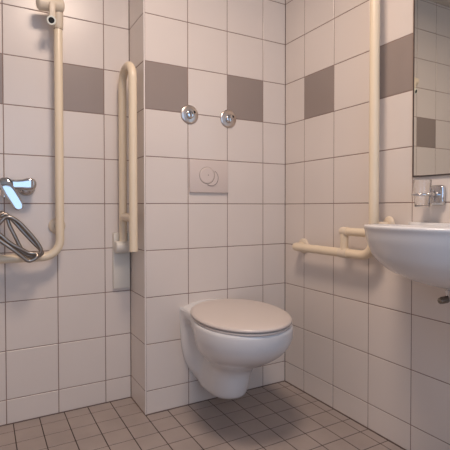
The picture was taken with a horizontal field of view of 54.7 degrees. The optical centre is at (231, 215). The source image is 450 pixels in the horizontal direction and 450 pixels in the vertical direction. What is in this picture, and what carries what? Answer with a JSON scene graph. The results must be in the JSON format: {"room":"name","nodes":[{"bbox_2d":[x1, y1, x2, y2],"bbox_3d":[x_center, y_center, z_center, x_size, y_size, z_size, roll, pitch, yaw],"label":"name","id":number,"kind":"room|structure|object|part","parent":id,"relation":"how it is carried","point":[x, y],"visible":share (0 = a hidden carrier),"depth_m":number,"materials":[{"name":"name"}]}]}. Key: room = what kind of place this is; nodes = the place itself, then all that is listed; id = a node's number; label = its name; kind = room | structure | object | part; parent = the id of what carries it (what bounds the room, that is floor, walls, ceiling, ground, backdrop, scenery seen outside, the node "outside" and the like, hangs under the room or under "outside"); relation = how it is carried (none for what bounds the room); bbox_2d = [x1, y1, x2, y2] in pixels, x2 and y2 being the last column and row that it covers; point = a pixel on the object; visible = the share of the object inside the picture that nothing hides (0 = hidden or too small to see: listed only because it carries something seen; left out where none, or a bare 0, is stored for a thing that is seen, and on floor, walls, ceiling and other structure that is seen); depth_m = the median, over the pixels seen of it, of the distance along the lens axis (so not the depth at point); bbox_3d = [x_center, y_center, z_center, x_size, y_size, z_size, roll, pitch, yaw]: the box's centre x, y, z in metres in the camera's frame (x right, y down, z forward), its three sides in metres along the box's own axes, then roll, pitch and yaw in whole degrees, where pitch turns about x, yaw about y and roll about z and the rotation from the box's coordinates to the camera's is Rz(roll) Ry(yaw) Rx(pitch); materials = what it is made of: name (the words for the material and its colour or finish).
{"room":"accessible bathroom","nodes":[
{"label":"accessible bathroom","id":0,"kind":"room"},
{"bbox_2d":[0,0,130,424],"bbox_3d":[-0.782,-0.310,1.886,2.370,2.318,0.100,-1,1,-30],"label":"wall","id":1,"kind":"structure","parent":0,"point":[65,328],"depth_m":1.87,"materials":[{"name":"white tile"}]},
{"bbox_2d":[0,177,36,210],"bbox_3d":[-0.882,-0.085,1.695,0.223,0.130,0.138,-1,1,-30],"label":"shower mixer","id":2,"kind":"object","parent":1,"relation":"attached to","point":[8,187],"visible":1,"depth_m":1.66,"materials":[{"name":"silver metal"}]},
{"bbox_3d":[-0.842,-0.082,1.659,0.089,0.127,0.026,0,1,-15],"label":"lever","id":3,"kind":"part","parent":2,"relation":"part of","materials":[{"name":"silver metal"}]},
{"bbox_2d":[0,211,43,262],"bbox_3d":[-0.834,0.082,1.669,0.206,0.200,0.069,-1,1,-22],"label":"shower hose","id":4,"kind":"object","parent":2,"relation":"hanging from","point":[17,249],"visible":1,"depth_m":1.67,"materials":[{"name":"silver metal"}]},
{"bbox_2d":[0,27,64,263],"bbox_3d":[-1.038,-0.450,1.629,0.792,1.311,0.088,-1,1,-30],"label":"grab rail","id":5,"kind":"object","parent":1,"relation":"attached to","point":[56,225],"visible":0.98,"depth_m":1.78,"materials":[{"name":"beige plastic"}]},
{"bbox_2d":[36,0,64,28],"bbox_3d":[-0.728,-0.819,1.746,0.108,0.128,0.082,-1,1,-30],"label":"holder","id":6,"kind":"object","parent":5,"relation":"attached to","point":[55,8],"visible":0.98,"depth_m":1.73,"materials":[{"name":"beige plastic"}]},
{"bbox_2d":[112,61,137,288],"bbox_3d":[-0.458,-0.163,1.894,0.078,0.992,0.213,-1,1,-30],"label":"grab bar","id":7,"kind":"object","parent":1,"relation":"attached to","point":[124,242],"visible":1,"depth_m":1.93,"materials":[{"name":"beige plastic"}]},
{"bbox_3d":[-0.506,0.204,1.987,0.076,0.254,0.016,-1,1,-30],"label":"plate","id":8,"kind":"part","parent":7,"relation":"part of","materials":[{"name":"beige plastic"}]},
{"bbox_2d":[0,381,403,449],"bbox_3d":[-0.048,0.924,0.614,2.390,0.100,3.076,-1,1,-30],"label":"floor","id":9,"kind":"structure","parent":0,"point":[278,416],"depth_m":1.75,"materials":[{"name":"tile"}]},
{"bbox_2d":[129,0,284,413],"bbox_3d":[-0.050,-0.315,2.131,0.855,2.318,0.207,-1,1,-30],"label":"wall","id":10,"kind":"structure","parent":0,"point":[213,57],"depth_m":1.97,"materials":[{"name":"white tile"}]},
{"bbox_2d":[143,0,145,414],"bbox_3d":[-0.368,-0.309,1.830,0.005,2.318,0.005,-1,1,-30],"label":"trim","id":11,"kind":"structure","parent":10,"relation":"attached to","point":[143,0],"depth_m":1.83,"materials":[{"name":"white"}]},
{"bbox_2d":[181,105,197,123],"bbox_3d":[-0.182,-0.447,1.917,0.084,0.084,0.026,-1,1,-30],"label":"rosette","id":12,"kind":"object","parent":10,"relation":"attached to","point":[189,114],"visible":1,"depth_m":1.92,"materials":[{"name":"silver metal"}]},
{"bbox_2d":[189,159,227,192],"bbox_3d":[-0.104,-0.177,1.974,0.194,0.148,0.015,-1,1,-30],"label":"flush plate","id":13,"kind":"object","parent":10,"relation":"attached to","point":[205,176],"visible":1,"depth_m":1.97,"materials":[{"name":"beige plastic"}]},
{"bbox_2d":[220,110,235,127],"bbox_3d":[-0.011,-0.450,2.015,0.084,0.084,0.026,-1,1,-30],"label":"rosette","id":14,"kind":"object","parent":10,"relation":"attached to","point":[227,118],"visible":1,"depth_m":2.01,"materials":[{"name":"silver metal"}]},
{"bbox_2d":[179,298,292,398],"bbox_3d":[0.020,0.568,1.747,0.384,0.380,0.556,-1,1,-30],"label":"toilet","id":15,"kind":"object","parent":10,"relation":"attached to","point":[223,340],"visible":1,"depth_m":1.62,"materials":[{"name":"white ceramic"}]},
{"bbox_3d":[0.030,0.387,1.730,0.381,0.018,0.523,-1,1,-30],"label":"lid","id":16,"kind":"part","parent":15,"relation":"part of","materials":[{"name":"beige plastic"}]},
{"bbox_3d":[0.030,0.404,1.730,0.377,0.010,0.519,-1,1,-30],"label":"seat","id":17,"kind":"part","parent":15,"relation":"part of","materials":[{"name":"beige plastic"}]},
{"bbox_2d":[285,0,449,449],"bbox_3d":[1.006,-0.295,1.032,0.120,2.318,2.750,-1,1,-30],"label":"wall","id":18,"kind":"structure","parent":0,"point":[370,342],"depth_m":1.78,"materials":[{"name":"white tile"}]},
{"bbox_2d":[0,0,405,449],"bbox_3d":[-0.054,-0.285,0.600,2.151,2.319,2.857,-1,1,-30],"label":"trim","id":19,"kind":"structure","parent":18,"relation":"attached to","point":[128,0],"depth_m":2.00,"materials":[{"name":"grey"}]},
{"bbox_2d":[292,0,394,259],"bbox_3d":[0.434,-0.458,1.827,0.095,1.286,0.570,-1,1,-30],"label":"grab rail","id":20,"kind":"object","parent":18,"relation":"attached to","point":[303,246],"visible":0.8,"depth_m":1.60,"materials":[{"name":"beige plastic"}]},
{"bbox_2d":[363,222,449,288],"bbox_3d":[0.600,0.201,1.212,0.416,0.352,0.613,-1,1,-30],"label":"basin","id":21,"kind":"object","parent":18,"relation":"attached to","point":[419,252],"visible":1,"depth_m":1.11,"materials":[{"name":"white ceramic"}]},
{"bbox_2d":[411,185,445,205],"bbox_3d":[0.649,-0.067,1.450,0.102,0.068,0.069,0,1,-15],"label":"glass holder","id":22,"kind":"object","parent":18,"relation":"attached to","point":[437,194],"visible":0.99,"depth_m":1.44,"materials":[{"name":"silver metal"}]},
{"bbox_2d":[413,179,431,206],"bbox_3d":[0.632,-0.073,1.446,0.058,0.090,0.058,-1,1,-30],"label":"tumbler","id":23,"kind":"object","parent":22,"relation":"in","point":[423,185],"visible":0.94,"depth_m":1.42,"materials":[{"name":"clear glass"}]},
{"bbox_3d":[0.664,-0.069,1.435,0.018,0.019,0.050,1,1,38],"label":"arm","id":24,"kind":"part","parent":22,"relation":"part of","materials":[{"name":"silver metal"}]},
{"bbox_2d":[412,0,449,176],"bbox_3d":[0.765,-0.631,1.310,0.006,1.000,0.507,-1,1,-29],"label":"mirror","id":25,"kind":"object","parent":18,"relation":"attached to","point":[431,28],"visible":1,"depth_m":1.47,"materials":[{"name":"grey mirror"}]},
{"bbox_2d":[437,289,449,303],"bbox_3d":[0.691,0.226,1.383,0.088,0.132,0.052,-1,1,-30],"label":"angle valve","id":26,"kind":"object","parent":18,"relation":"attached to","point":[445,299],"visible":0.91,"depth_m":1.37,"materials":[{"name":"silver metal"}]},
{"bbox_3d":[0.671,0.267,1.375,0.028,0.024,0.023,-1,1,-23],"label":"handle","id":27,"kind":"part","parent":26,"relation":"part of","materials":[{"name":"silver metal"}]}
]}

